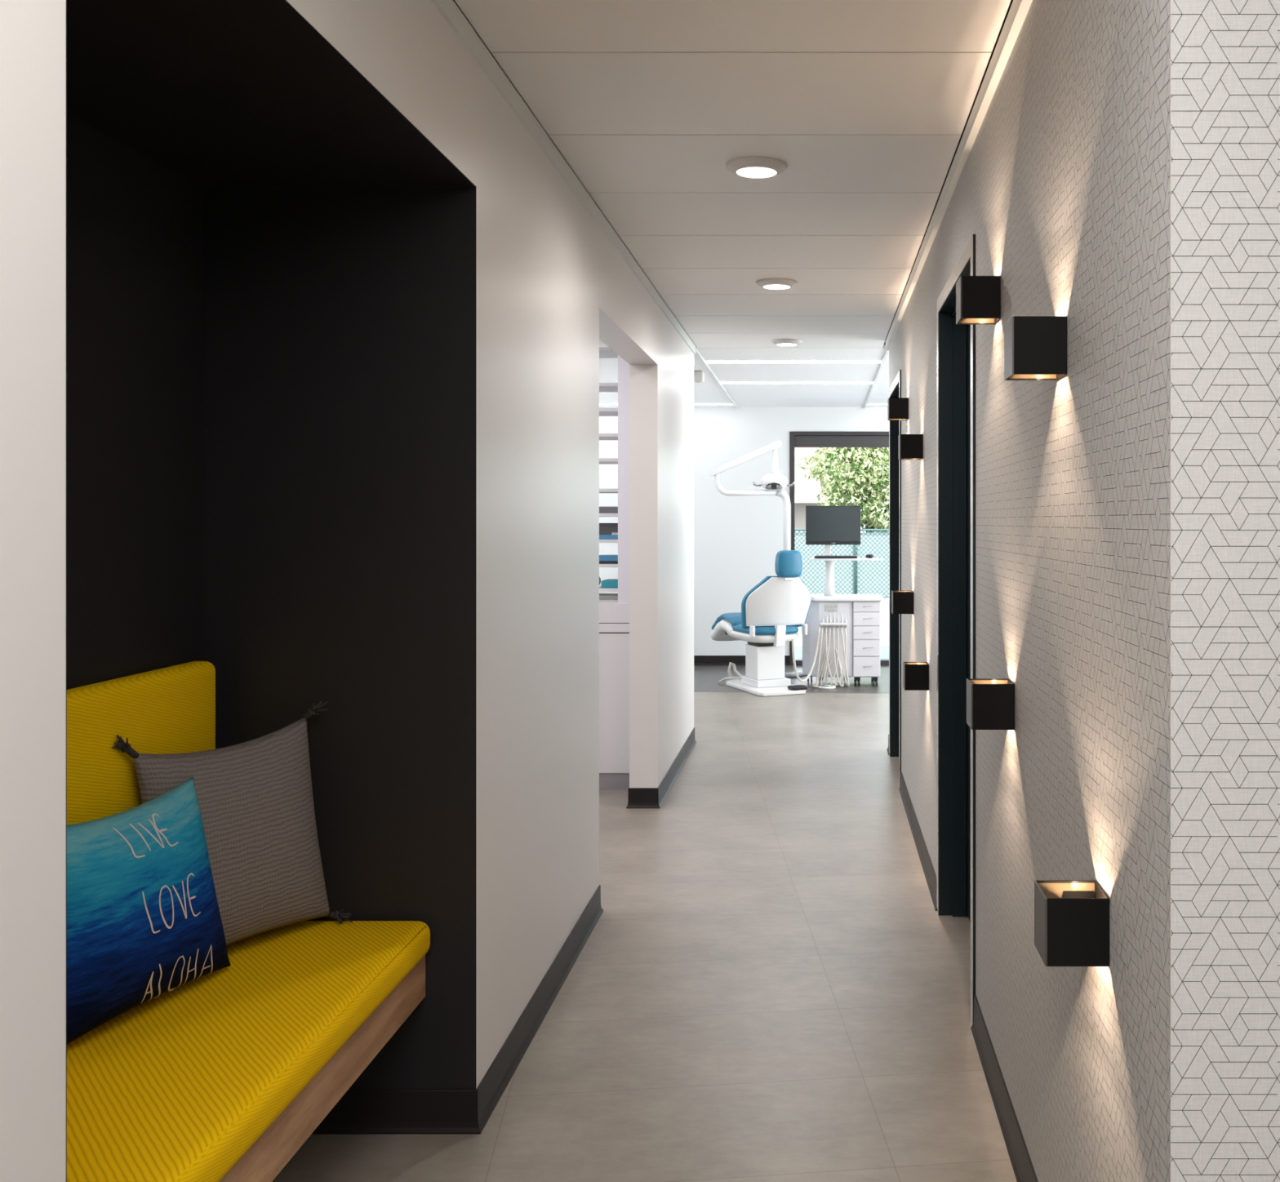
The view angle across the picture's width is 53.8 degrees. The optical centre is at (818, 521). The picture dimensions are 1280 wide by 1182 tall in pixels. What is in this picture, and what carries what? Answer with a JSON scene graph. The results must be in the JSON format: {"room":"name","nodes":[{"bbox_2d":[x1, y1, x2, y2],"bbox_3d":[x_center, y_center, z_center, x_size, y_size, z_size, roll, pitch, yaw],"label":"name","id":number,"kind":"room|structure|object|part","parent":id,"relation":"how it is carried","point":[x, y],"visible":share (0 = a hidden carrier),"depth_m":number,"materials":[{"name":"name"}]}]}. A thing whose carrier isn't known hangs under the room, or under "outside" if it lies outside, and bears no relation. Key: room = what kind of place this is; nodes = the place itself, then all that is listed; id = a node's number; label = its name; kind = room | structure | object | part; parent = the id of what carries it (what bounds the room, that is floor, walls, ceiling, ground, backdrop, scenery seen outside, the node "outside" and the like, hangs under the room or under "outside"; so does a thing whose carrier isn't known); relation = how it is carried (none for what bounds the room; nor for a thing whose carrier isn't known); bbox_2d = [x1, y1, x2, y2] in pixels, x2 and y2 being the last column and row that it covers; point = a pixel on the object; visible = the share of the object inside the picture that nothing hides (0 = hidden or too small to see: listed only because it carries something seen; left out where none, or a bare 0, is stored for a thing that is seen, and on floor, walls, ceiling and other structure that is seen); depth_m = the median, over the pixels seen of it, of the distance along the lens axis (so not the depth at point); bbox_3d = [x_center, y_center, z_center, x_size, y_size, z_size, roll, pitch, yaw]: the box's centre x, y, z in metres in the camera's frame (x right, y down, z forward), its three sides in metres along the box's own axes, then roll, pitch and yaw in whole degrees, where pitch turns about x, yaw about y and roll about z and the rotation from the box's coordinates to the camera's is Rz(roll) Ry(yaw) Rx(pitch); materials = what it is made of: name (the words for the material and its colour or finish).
{"room":"dental clinic","nodes":[
{"label":"dental clinic","id":0,"kind":"room"},
{"bbox_2d":[0,0,693,1181],"bbox_3d":[-0.829,0.092,1.710,0.134,2.535,11.820,0,0,0],"label":"wall","id":1,"kind":"structure","parent":0,"point":[551,285],"depth_m":2.88,"materials":[{"name":"white paint"}]},
{"bbox_2d":[66,0,475,1181],"bbox_3d":[-1.106,0.282,2.013,0.688,2.155,1.607,0,0,0],"label":"wall niche","id":2,"kind":"object","parent":1,"relation":"in","point":[271,268],"visible":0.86,"depth_m":2.77,"materials":[{"name":"black paint"}]},
{"bbox_2d":[219,955,425,1181],"bbox_3d":[-1.119,1.010,2.013,0.490,0.096,1.503,0,0,0],"label":"bench","id":3,"kind":"object","parent":2,"relation":"attached to","point":[268,1156],"visible":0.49,"depth_m":2.21,"materials":[{"name":"brown wood"}]},
{"bbox_2d":[66,920,430,1181],"bbox_3d":[-1.111,0.922,2.013,0.510,0.080,1.501,0,0,0],"label":"seat cushion","id":4,"kind":"object","parent":3,"relation":"on","point":[178,1086],"visible":0.66,"depth_m":2.08,"materials":[{"name":"yellow fabric"}]},
{"bbox_2d":[66,661,215,825],"bbox_3d":[-1.336,0.592,1.984,0.064,0.579,1.438,0,0,0],"label":"cushion","id":5,"kind":"object","parent":4,"relation":"on","point":[171,709],"visible":0.33,"depth_m":2.35,"materials":[{"name":"yellow fabric"}]},
{"bbox_2d":[66,776,231,1044],"bbox_3d":[-1.195,0.681,2.205,0.088,0.378,0.458,0,0,9],"label":"pillow","id":6,"kind":"object","parent":4,"relation":"on","point":[144,922],"visible":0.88,"depth_m":2.15,"materials":[{"name":"fabric"}]},
{"bbox_2d":[111,701,352,945],"bbox_3d":[-1.179,0.637,2.519,0.103,0.486,0.526,0,0,28],"label":"pillow","id":7,"kind":"object","parent":4,"relation":"on","point":[255,797],"visible":0.77,"depth_m":2.52,"materials":[{"name":"fabric"}]},
{"bbox_2d":[311,884,603,1134],"bbox_3d":[-1.060,1.313,0.065,0.621,0.094,8.529,0,0,0],"label":"baseboard","id":8,"kind":"structure","parent":1,"relation":"attached to","point":[358,1111],"depth_m":2.76,"materials":[{"name":"rubber"}]},
{"bbox_2d":[431,0,696,354],"bbox_3d":[-0.756,-1.048,1.710,0.012,0.046,11.820,0,0,0],"label":"trim","id":9,"kind":"structure","parent":1,"relation":"attached to","point":[449,10],"depth_m":3.33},
{"bbox_2d":[626,727,696,808],"bbox_3d":[-0.829,1.313,6.755,0.160,0.094,1.756,0,0,0],"label":"baseboard","id":10,"kind":"structure","parent":1,"relation":"attached to","point":[637,797],"depth_m":6.00,"materials":[{"name":"rubber"}]},
{"bbox_2d":[617,355,629,603],"bbox_3d":[-0.955,-0.330,6.346,0.118,1.490,0.128,0,0,0],"label":"wall panel","id":11,"kind":"object","parent":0,"point":[623,366],"visible":0.21,"depth_m":6.28,"materials":[{"name":"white paint"}]},
{"bbox_2d":[271,665,1017,1181],"bbox_3d":[0.000,1.385,3.750,8.400,0.052,15.900,0,0,0],"label":"floor","id":12,"kind":"structure","parent":0,"point":[769,984],"depth_m":3.50,"materials":[{"name":"stone"}]},
{"bbox_2d":[599,599,629,790],"bbox_3d":[-1.649,0.887,6.589,1.502,0.945,0.622,0,0,0],"label":"base cabinet","id":13,"kind":"object","parent":12,"relation":"on","point":[614,616],"visible":0.02,"depth_m":6.28,"materials":[{"name":"white laminate"}]},
{"bbox_2d":[599,346,617,591],"bbox_3d":[-1.320,-0.320,6.700,0.836,1.470,0.300,0,0,0],"label":"open shelving unit","id":14,"kind":"object","parent":13,"relation":"on","point":[604,352],"visible":0.02,"depth_m":6.55,"materials":[{"name":"white laminate"}]},
{"bbox_2d":[599,523,617,534],"bbox_3d":[-1.095,0.052,6.740,0.300,0.085,0.200,0,0,0],"label":"box","id":15,"kind":"object","parent":14,"relation":"on","point":[604,528],"visible":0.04,"depth_m":6.64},
{"bbox_2d":[599,506,617,513],"bbox_3d":[-1.080,-0.061,6.670,0.300,0.034,0.200,0,0,0],"label":"box","id":16,"kind":"object","parent":14,"relation":"on","point":[602,509],"visible":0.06,"depth_m":6.57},
{"bbox_2d":[599,534,617,538],"bbox_3d":[-1.078,0.084,6.600,0.300,0.022,0.060,0,0,0],"label":"folder","id":17,"kind":"object","parent":14,"relation":"on","point":[601,536],"visible":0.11,"depth_m":6.57,"materials":[{"name":"blue plastic"}]},
{"bbox_2d":[599,561,617,564],"bbox_3d":[-1.090,0.218,6.670,0.300,0.012,0.200,0,0,0],"label":"tray","id":18,"kind":"object","parent":14,"relation":"on","point":[600,562],"visible":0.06,"depth_m":6.57,"materials":[{"name":"plastic"}]},
{"bbox_2d":[599,555,617,561],"bbox_3d":[-1.069,0.197,6.655,0.280,0.030,0.150,0,0,0],"label":"folder","id":19,"kind":"object","parent":18,"relation":"on","point":[602,557],"visible":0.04,"depth_m":6.58,"materials":[{"name":"blue plastic"}]},
{"bbox_3d":[-1.320,0.363,6.700,0.800,0.018,0.300,0,0,0],"label":"shelf","id":20,"kind":"part","parent":14,"relation":"part of","materials":[{"name":"white laminate"}]},
{"bbox_3d":[-1.320,0.235,6.700,0.800,0.018,0.300,0,0,0],"label":"shelf","id":21,"kind":"part","parent":14,"relation":"part of","materials":[{"name":"white laminate"}]},
{"bbox_3d":[-1.320,0.105,6.700,0.800,0.018,0.300,0,0,0],"label":"shelf","id":22,"kind":"part","parent":14,"relation":"part of","materials":[{"name":"white laminate"}]},
{"bbox_3d":[-1.320,-0.033,6.700,0.800,0.018,0.300,0,0,0],"label":"shelf","id":23,"kind":"part","parent":14,"relation":"part of","materials":[{"name":"white laminate"}]},
{"bbox_3d":[-1.320,-0.163,6.700,0.800,0.018,0.300,0,0,0],"label":"shelf","id":24,"kind":"part","parent":14,"relation":"part of","materials":[{"name":"white laminate"}]},
{"bbox_3d":[-1.320,-0.324,6.700,0.800,0.018,0.300,0,0,0],"label":"shelf","id":25,"kind":"part","parent":14,"relation":"part of","materials":[{"name":"white laminate"}]},
{"bbox_3d":[-1.320,-0.456,6.700,0.800,0.018,0.300,0,0,0],"label":"shelf","id":26,"kind":"part","parent":14,"relation":"part of","materials":[{"name":"white laminate"}]},
{"bbox_3d":[-1.320,-0.589,6.700,0.800,0.018,0.300,0,0,0],"label":"shelf","id":27,"kind":"part","parent":14,"relation":"part of","materials":[{"name":"white laminate"}]},
{"bbox_3d":[-1.320,-0.722,6.700,0.800,0.018,0.300,0,0,0],"label":"shelf","id":28,"kind":"part","parent":14,"relation":"part of","materials":[{"name":"white laminate"}]},
{"bbox_3d":[-1.320,-0.910,6.700,0.800,0.018,0.300,0,0,0],"label":"shelf","id":29,"kind":"part","parent":14,"relation":"part of","materials":[{"name":"white laminate"}]},
{"bbox_2d":[600,578,617,587],"bbox_3d":[-1.039,0.334,6.670,0.220,0.038,0.200,0,0,0],"label":"folder","id":30,"kind":"object","parent":14,"relation":"on","point":[609,583],"visible":0.44,"depth_m":6.57,"materials":[{"name":"teal plastic"}]},
{"bbox_2d":[599,593,617,599],"bbox_3d":[-1.080,0.404,6.670,0.300,0.022,0.200,0,0,0],"label":"paper tray","id":31,"kind":"object","parent":13,"relation":"on","point":[602,596],"visible":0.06,"depth_m":6.57,"materials":[{"name":"grey plastic"}]},
{"bbox_2d":[599,623,629,632],"bbox_3d":[-1.649,0.540,6.589,1.502,0.044,0.622,0,0,0],"label":"countertop","id":32,"kind":"structure","parent":13,"relation":"on","point":[603,628],"depth_m":6.28,"materials":[{"name":"white laminate"}]},
{"bbox_2d":[718,662,742,683],"bbox_3d":[-0.710,1.273,10.436,0.252,0.172,0.148,0,0,0],"label":"supply hose","id":33,"kind":"object","parent":12,"relation":"on","point":[727,678],"visible":0.67,"depth_m":10.44,"materials":[{"name":"white plastic"}]},
{"bbox_2d":[711,550,811,696],"bbox_3d":[-0.476,0.794,10.304,0.594,1.130,1.303,0,0,-25],"label":"dental chair","id":34,"kind":"object","parent":12,"relation":"on","point":[771,615],"visible":1,"depth_m":9.90,"materials":[{"name":"white plastic"}]},
{"bbox_2d":[709,440,795,550],"bbox_3d":[-0.543,0.157,10.268,0.718,1.647,0.193,0,0,0],"label":"lamp","id":35,"kind":"object","parent":34,"relation":"on","point":[774,482],"visible":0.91,"depth_m":10.27,"materials":[{"name":"white plastic"}]},
{"bbox_3d":[-0.601,-0.519,10.300,0.602,0.295,0.056,0,0,0],"label":"spring arm","id":36,"kind":"part","parent":35,"relation":"part of","materials":[{"name":"white plastic"}]},
{"bbox_3d":[-0.597,-0.307,10.300,0.528,0.194,0.052,0,0,0],"label":"swing arm","id":37,"kind":"part","parent":35,"relation":"part of","materials":[{"name":"white plastic"}]},
{"bbox_3d":[-0.505,-0.308,10.250,0.077,0.043,0.025,0,0,-25],"label":"handle","id":38,"kind":"part","parent":35,"relation":"part of","materials":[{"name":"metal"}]},
{"bbox_3d":[-0.358,-0.491,10.300,0.068,0.235,0.068,0,0,0],"label":"drop rod","id":39,"kind":"part","parent":35,"relation":"part of","materials":[{"name":"white plastic"}]},
{"bbox_3d":[-0.221,-0.308,10.250,0.077,0.043,0.025,0,0,25],"label":"handle","id":40,"kind":"part","parent":35,"relation":"part of","materials":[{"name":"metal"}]},
{"bbox_2d":[731,623,798,635],"bbox_3d":[-0.459,0.877,10.200,0.464,0.080,0.720,0,0,-25],"label":"seat cushion","id":41,"kind":"object","parent":34,"relation":"on","point":[736,628],"depth_m":9.91,"materials":[{"name":"blue leather"}]},
{"bbox_3d":[-0.440,1.343,10.088,0.420,0.032,0.880,0,0,-25],"label":"plate","id":42,"kind":"part","parent":34,"relation":"part of","materials":[{"name":"white plastic"}]},
{"bbox_2d":[741,576,811,628],"bbox_3d":[-0.313,0.646,9.953,0.594,0.425,0.278,0,0,-25],"label":"backrest","id":43,"kind":"object","parent":34,"relation":"on","point":[775,602],"depth_m":9.88,"materials":[{"name":"white plastic"}]},
{"bbox_2d":[784,671,806,677],"bbox_3d":[-0.183,1.335,10.869,0.076,0.047,0.429,0,0,40],"label":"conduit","id":44,"kind":"object","parent":12,"relation":"on","point":[792,674],"visible":0.41,"depth_m":10.78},
{"bbox_2d":[811,683,842,688],"bbox_3d":[0.064,1.344,10.191,0.210,0.030,0.276,0,0,19],"label":"foot pedal","id":45,"kind":"object","parent":12,"relation":"on","point":[828,686],"visible":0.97,"depth_m":10.10,"materials":[{"name":"white plastic"}]},
{"bbox_2d":[791,544,883,686],"bbox_3d":[0.164,0.739,10.160,0.742,1.240,0.859,0,0,0],"label":"cart","id":46,"kind":"object","parent":12,"relation":"on","point":[842,640],"visible":0.98,"depth_m":10.20,"materials":[{"name":"white laminate"}]},
{"bbox_2d":[823,544,835,595],"bbox_3d":[0.095,0.370,10.360,0.092,0.502,0.092,0,0,0],"label":"monitor stand","id":47,"kind":"object","parent":46,"relation":"on","point":[829,590],"depth_m":10.33,"materials":[{"name":"white plastic"}]},
{"bbox_3d":[0.110,0.715,10.209,0.110,0.057,0.006,0,0,0],"label":"control panel","id":48,"kind":"part","parent":46,"relation":"part of","materials":[{"name":"white plastic"}]},
{"bbox_2d":[805,505,860,544],"bbox_3d":[0.125,0.033,10.342,0.457,0.325,0.049,0,0,-4],"label":"computer monitor","id":49,"kind":"object","parent":46,"relation":"attached to","point":[824,524],"visible":1,"depth_m":10.32,"materials":[{"name":"plastic"}]},
{"bbox_3d":[0.130,0.969,10.216,0.250,0.600,0.008,0,0,0],"label":"panel","id":50,"kind":"part","parent":46,"relation":"part of","materials":[{"name":"white plastic"}]},
{"bbox_2d":[814,555,857,558],"bbox_3d":[0.146,0.293,10.238,0.350,0.022,0.120,0,0,1],"label":"keyboard","id":51,"kind":"object","parent":46,"relation":"on","point":[815,556],"visible":1,"depth_m":10.18,"materials":[{"name":"plastic"}]},
{"bbox_2d":[810,557,882,560],"bbox_3d":[0.238,0.314,10.274,0.589,0.020,0.192,0,0,2],"label":"shelf","id":52,"kind":"object","parent":46,"relation":"attached to","point":[858,558],"depth_m":10.18,"materials":[{"name":"white plastic"}]},
{"bbox_3d":[0.400,1.195,10.210,0.220,0.163,0.017,0,0,0],"label":"drawer","id":53,"kind":"part","parent":46,"relation":"part of","materials":[{"name":"white plastic"}]},
{"bbox_3d":[0.400,1.042,10.210,0.220,0.133,0.017,0,0,0],"label":"drawer","id":54,"kind":"part","parent":46,"relation":"part of","materials":[{"name":"white plastic"}]},
{"bbox_3d":[0.400,0.917,10.210,0.220,0.107,0.017,0,0,0],"label":"drawer","id":55,"kind":"part","parent":46,"relation":"part of","materials":[{"name":"white plastic"}]},
{"bbox_3d":[0.400,0.804,10.210,0.220,0.110,0.017,0,0,0],"label":"drawer","id":56,"kind":"part","parent":46,"relation":"part of","materials":[{"name":"white laminate"}]},
{"bbox_3d":[0.400,0.703,10.210,0.220,0.081,0.017,0,0,0],"label":"drawer","id":57,"kind":"part","parent":46,"relation":"part of","materials":[{"name":"white laminate"}]},
{"bbox_2d":[865,554,873,558],"bbox_3d":[0.425,0.286,10.235,0.070,0.034,0.100,0,0,0],"label":"computer mouse","id":58,"kind":"object","parent":46,"relation":"on","point":[868,556],"visible":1,"depth_m":10.20,"materials":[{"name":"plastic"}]},
{"bbox_2d":[454,0,1013,407],"bbox_3d":[0.000,-1.105,3.682,8.400,0.060,16.236,0,0,0],"label":"ceiling","id":59,"kind":"structure","parent":0,"point":[867,105],"depth_m":3.54,"materials":[{"name":"white paint"}]},
{"bbox_2d":[599,403,732,404],"bbox_3d":[-1.596,-1.083,11.400,1.608,0.019,0.130,0,0,0],"label":"ceiling light strip","id":60,"kind":"object","parent":59,"relation":"attached to","point":[599,403],"visible":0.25,"depth_m":11.41,"materials":[{"name":"white plastic"}]},
{"bbox_2d":[693,370,704,382],"bbox_3d":[-0.868,-1.036,8.900,0.095,0.078,0.100,0,0,0],"label":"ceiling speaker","id":61,"kind":"object","parent":59,"relation":"attached to","point":[699,375],"visible":0.7,"depth_m":8.85,"materials":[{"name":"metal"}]},
{"bbox_2d":[725,155,786,178],"bbox_3d":[-0.186,-1.069,3.745,0.186,0.036,0.186,0,0,0],"label":"recessed light","id":62,"kind":"object","parent":59,"relation":"in","point":[748,166],"visible":0.98,"depth_m":3.70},
{"bbox_2d":[736,167,776,177],"bbox_3d":[-0.186,-1.054,3.745,0.120,0.001,0.120,0,0,0],"label":"diffuser","id":63,"kind":"object","parent":62,"relation":"attached to","point":[754,172],"depth_m":3.75,"materials":[{"name":"white plastic"}]},
{"bbox_2d":[755,277,797,289],"bbox_3d":[-0.186,-1.069,5.575,0.186,0.036,0.186,0,0,0],"label":"recessed light","id":64,"kind":"object","parent":59,"relation":"in","point":[775,283],"visible":0.97,"depth_m":5.52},
{"bbox_2d":[763,284,790,288],"bbox_3d":[-0.186,-1.054,5.575,0.120,0.001,0.120,0,0,0],"label":"diffuser","id":65,"kind":"object","parent":64,"relation":"attached to","point":[769,286],"depth_m":5.58,"materials":[{"name":"white plastic"}]},
{"bbox_2d":[771,338,802,346],"bbox_3d":[-0.186,-1.069,7.400,0.186,0.036,0.186,0,0,0],"label":"recessed light","id":66,"kind":"object","parent":59,"relation":"in","point":[780,342],"visible":0.96,"depth_m":7.34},
{"bbox_2d":[777,343,796,346],"bbox_3d":[-0.186,-1.054,7.400,0.120,0.001,0.120,0,0,0],"label":"diffuser","id":67,"kind":"object","parent":66,"relation":"attached to","point":[781,344],"depth_m":7.41,"materials":[{"name":"white plastic"}]},
{"bbox_2d":[707,360,879,363],"bbox_3d":[-0.161,-1.083,8.370,1.162,0.019,0.130,0,0,0],"label":"ceiling light strip","id":68,"kind":"object","parent":59,"relation":"attached to","point":[709,362],"visible":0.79,"depth_m":8.37,"materials":[{"name":"white plastic"}]},
{"bbox_2d":[722,382,871,383],"bbox_3d":[-0.161,-1.083,9.630,1.162,0.019,0.130,0,0,0],"label":"ceiling light strip","id":69,"kind":"object","parent":59,"relation":"attached to","point":[722,382],"visible":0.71,"depth_m":9.60,"materials":[{"name":"white plastic"}]},
{"bbox_2d":[867,403,887,404],"bbox_3d":[1.327,-1.083,11.400,1.745,0.019,0.130,0,0,0],"label":"ceiling light strip","id":70,"kind":"object","parent":59,"relation":"attached to","point":[868,403],"visible":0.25,"depth_m":11.40,"materials":[{"name":"white plastic"}]},
{"bbox_2d":[599,407,888,655],"bbox_3d":[0.000,0.117,11.780,8.400,2.585,0.160,0,0,0],"label":"wall","id":71,"kind":"structure","parent":0,"point":[738,540],"depth_m":11.70,"materials":[{"name":"grey paint"}]},
{"bbox_2d":[695,346,737,408],"bbox_3d":[-0.766,-1.079,9.706,0.015,0.031,3.989,0,0,0],"label":"trim","id":72,"kind":"structure","parent":71,"relation":"attached to","point":[697,353],"depth_m":9.09,"materials":[{"name":"white metal"}]},
{"bbox_2d":[693,655,789,665],"bbox_3d":[-2.234,1.313,11.694,3.932,0.094,0.013,0,0,0],"label":"baseboard","id":73,"kind":"structure","parent":71,"relation":"attached to","point":[698,660],"depth_m":11.70,"materials":[{"name":"rubber"}]},
{"bbox_2d":[789,431,888,665],"bbox_3d":[1.041,0.258,11.744,2.618,2.209,0.112,0,0,0],"label":"window","id":74,"kind":"structure","parent":71,"relation":"in","point":[826,468],"depth_m":11.78,"materials":[{"name":"brown metal"}]},
{"bbox_2d":[794,435,888,447],"bbox_3d":[1.041,-0.754,11.736,2.526,0.108,0.068,0,0,0],"label":"roller shade","id":75,"kind":"object","parent":74,"relation":"attached to","point":[799,441],"depth_m":11.70,"materials":[{"name":"grey fabric"}]},
{"bbox_2d":[863,348,888,408],"bbox_3d":[0.436,-1.079,9.706,0.015,0.031,3.989,0,0,0],"label":"ceiling light","id":76,"kind":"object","parent":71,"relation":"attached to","point":[882,362],"depth_m":9.05,"materials":[{"name":"white plastic"}]},
{"bbox_2d":[888,0,1279,1181],"bbox_3d":[2.311,0.092,4.433,3.778,2.535,5.894,0,0,0],"label":"wall","id":77,"kind":"structure","parent":0,"point":[1119,178],"depth_m":1.71,"materials":[{"name":"paint"}]},
{"bbox_2d":[886,733,888,755],"bbox_3d":[0.415,1.313,7.300,0.013,0.094,0.160,0,0,0],"label":"baseboard","id":78,"kind":"structure","parent":77,"relation":"attached to","point":[887,749],"depth_m":7.34,"materials":[{"name":"rubber"}]},
{"bbox_2d":[888,369,901,787],"bbox_3d":[0.488,0.295,6.760,0.148,2.130,0.920,0,0,0],"label":"door","id":79,"kind":"structure","parent":77,"relation":"in","point":[895,391],"depth_m":7.17,"materials":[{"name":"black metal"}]},
{"bbox_2d":[887,397,908,420],"bbox_3d":[0.375,-0.526,5.826,0.093,0.098,0.092,0,0,0],"label":"wall sconce","id":80,"kind":"object","parent":77,"relation":"attached to","point":[897,407],"visible":1,"depth_m":5.78,"materials":[{"name":"metal"}]},
{"bbox_3d":[0.330,-0.526,5.826,0.003,0.098,0.092,0,0,0],"label":"panel","id":81,"kind":"part","parent":80,"relation":"part of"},
{"bbox_2d":[891,591,913,613],"bbox_3d":[0.375,0.360,5.516,0.093,0.098,0.092,0,0,0],"label":"wall sconce","id":82,"kind":"object","parent":77,"relation":"attached to","point":[902,602],"visible":1,"depth_m":5.47,"materials":[{"name":"metal"}]},
{"bbox_3d":[0.330,0.360,5.516,0.003,0.098,0.092,0,0,0],"label":"panel","id":83,"kind":"part","parent":82,"relation":"part of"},
{"bbox_2d":[898,434,923,459],"bbox_3d":[0.375,-0.301,5.036,0.093,0.098,0.092,0,0,0],"label":"wall sconce","id":84,"kind":"object","parent":77,"relation":"attached to","point":[910,446],"visible":1,"depth_m":4.99,"materials":[{"name":"metal"}]},
{"bbox_3d":[0.330,-0.301,5.036,0.003,0.098,0.092,0,0,0],"label":"panel","id":85,"kind":"part","parent":84,"relation":"part of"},
{"bbox_2d":[902,662,928,690],"bbox_3d":[0.375,0.594,4.766,0.093,0.098,0.092,0,0,0],"label":"wall sconce","id":86,"kind":"object","parent":77,"relation":"attached to","point":[915,674],"visible":1,"depth_m":4.72,"materials":[{"name":"metal"}]},
{"bbox_3d":[0.330,0.594,4.766,0.003,0.098,0.092,0,0,0],"label":"panel","id":87,"kind":"part","parent":86,"relation":"part of","materials":[{"name":"grey metal"}]},
{"bbox_2d":[898,770,937,911],"bbox_3d":[0.415,1.313,5.315,0.013,0.094,1.970,0,0,0],"label":"baseboard","id":88,"kind":"structure","parent":77,"relation":"attached to","point":[930,874],"depth_m":5.06,"materials":[{"name":"rubber"}]},
{"bbox_2d":[936,234,975,1026],"bbox_3d":[0.487,0.295,3.828,0.150,2.130,1.005,0,0,0],"label":"door","id":89,"kind":"structure","parent":77,"relation":"in","point":[956,344],"depth_m":4.26,"materials":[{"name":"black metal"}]},
{"bbox_2d":[885,0,1032,348],"bbox_3d":[0.411,-1.048,4.433,0.021,0.046,5.894,0,0,0],"label":"trim","id":90,"kind":"structure","parent":77,"relation":"attached to","point":[1018,11],"depth_m":3.30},
{"bbox_2d":[955,275,1000,324],"bbox_3d":[0.375,-0.518,2.912,0.093,0.098,0.092,0,0,0],"label":"wall sconce","id":91,"kind":"object","parent":77,"relation":"attached to","point":[978,298],"visible":1,"depth_m":2.87,"materials":[{"name":"metal"}]},
{"bbox_3d":[0.330,-0.518,2.912,0.003,0.098,0.092,0,0,0],"label":"panel","id":92,"kind":"part","parent":91,"relation":"part of","materials":[{"name":"black metal"}]},
{"bbox_2d":[966,678,1014,729],"bbox_3d":[0.375,0.398,2.706,0.093,0.098,0.092,0,0,0],"label":"wall sconce","id":93,"kind":"object","parent":77,"relation":"attached to","point":[990,702],"visible":1,"depth_m":2.66,"materials":[{"name":"metal"}]},
{"bbox_3d":[0.330,0.398,2.706,0.003,0.098,0.092,0,0,0],"label":"panel","id":94,"kind":"part","parent":93,"relation":"part of","materials":[{"name":"grey metal"}]},
{"bbox_2d":[970,993,1038,1181],"bbox_3d":[2.304,1.313,2.399,3.791,0.094,1.852,0,0,0],"label":"baseboard","id":95,"kind":"structure","parent":77,"relation":"attached to","point":[1019,1155],"depth_m":2.80,"materials":[{"name":"rubber"}]},
{"bbox_2d":[1004,315,1066,380],"bbox_3d":[0.375,-0.298,2.146,0.093,0.098,0.092,0,0,0],"label":"wall sconce","id":96,"kind":"object","parent":77,"relation":"attached to","point":[1035,347],"visible":1,"depth_m":2.10,"materials":[{"name":"plastic"}]},
{"bbox_3d":[0.330,-0.298,2.146,0.003,0.098,0.092,0,0,0],"label":"panel","id":97,"kind":"part","parent":96,"relation":"part of","materials":[{"name":"black metal"}]},
{"bbox_2d":[1034,880,1109,966],"bbox_3d":[0.375,0.595,1.841,0.093,0.098,0.092,0,0,0],"label":"wall sconce","id":98,"kind":"object","parent":77,"relation":"attached to","point":[1072,917],"visible":1,"depth_m":1.79,"materials":[{"name":"plastic"}]},
{"bbox_3d":[0.330,0.595,1.841,0.003,0.098,0.092,0,0,0],"label":"panel","id":99,"kind":"part","parent":98,"relation":"part of","materials":[{"name":"grey metal"}]}
]}

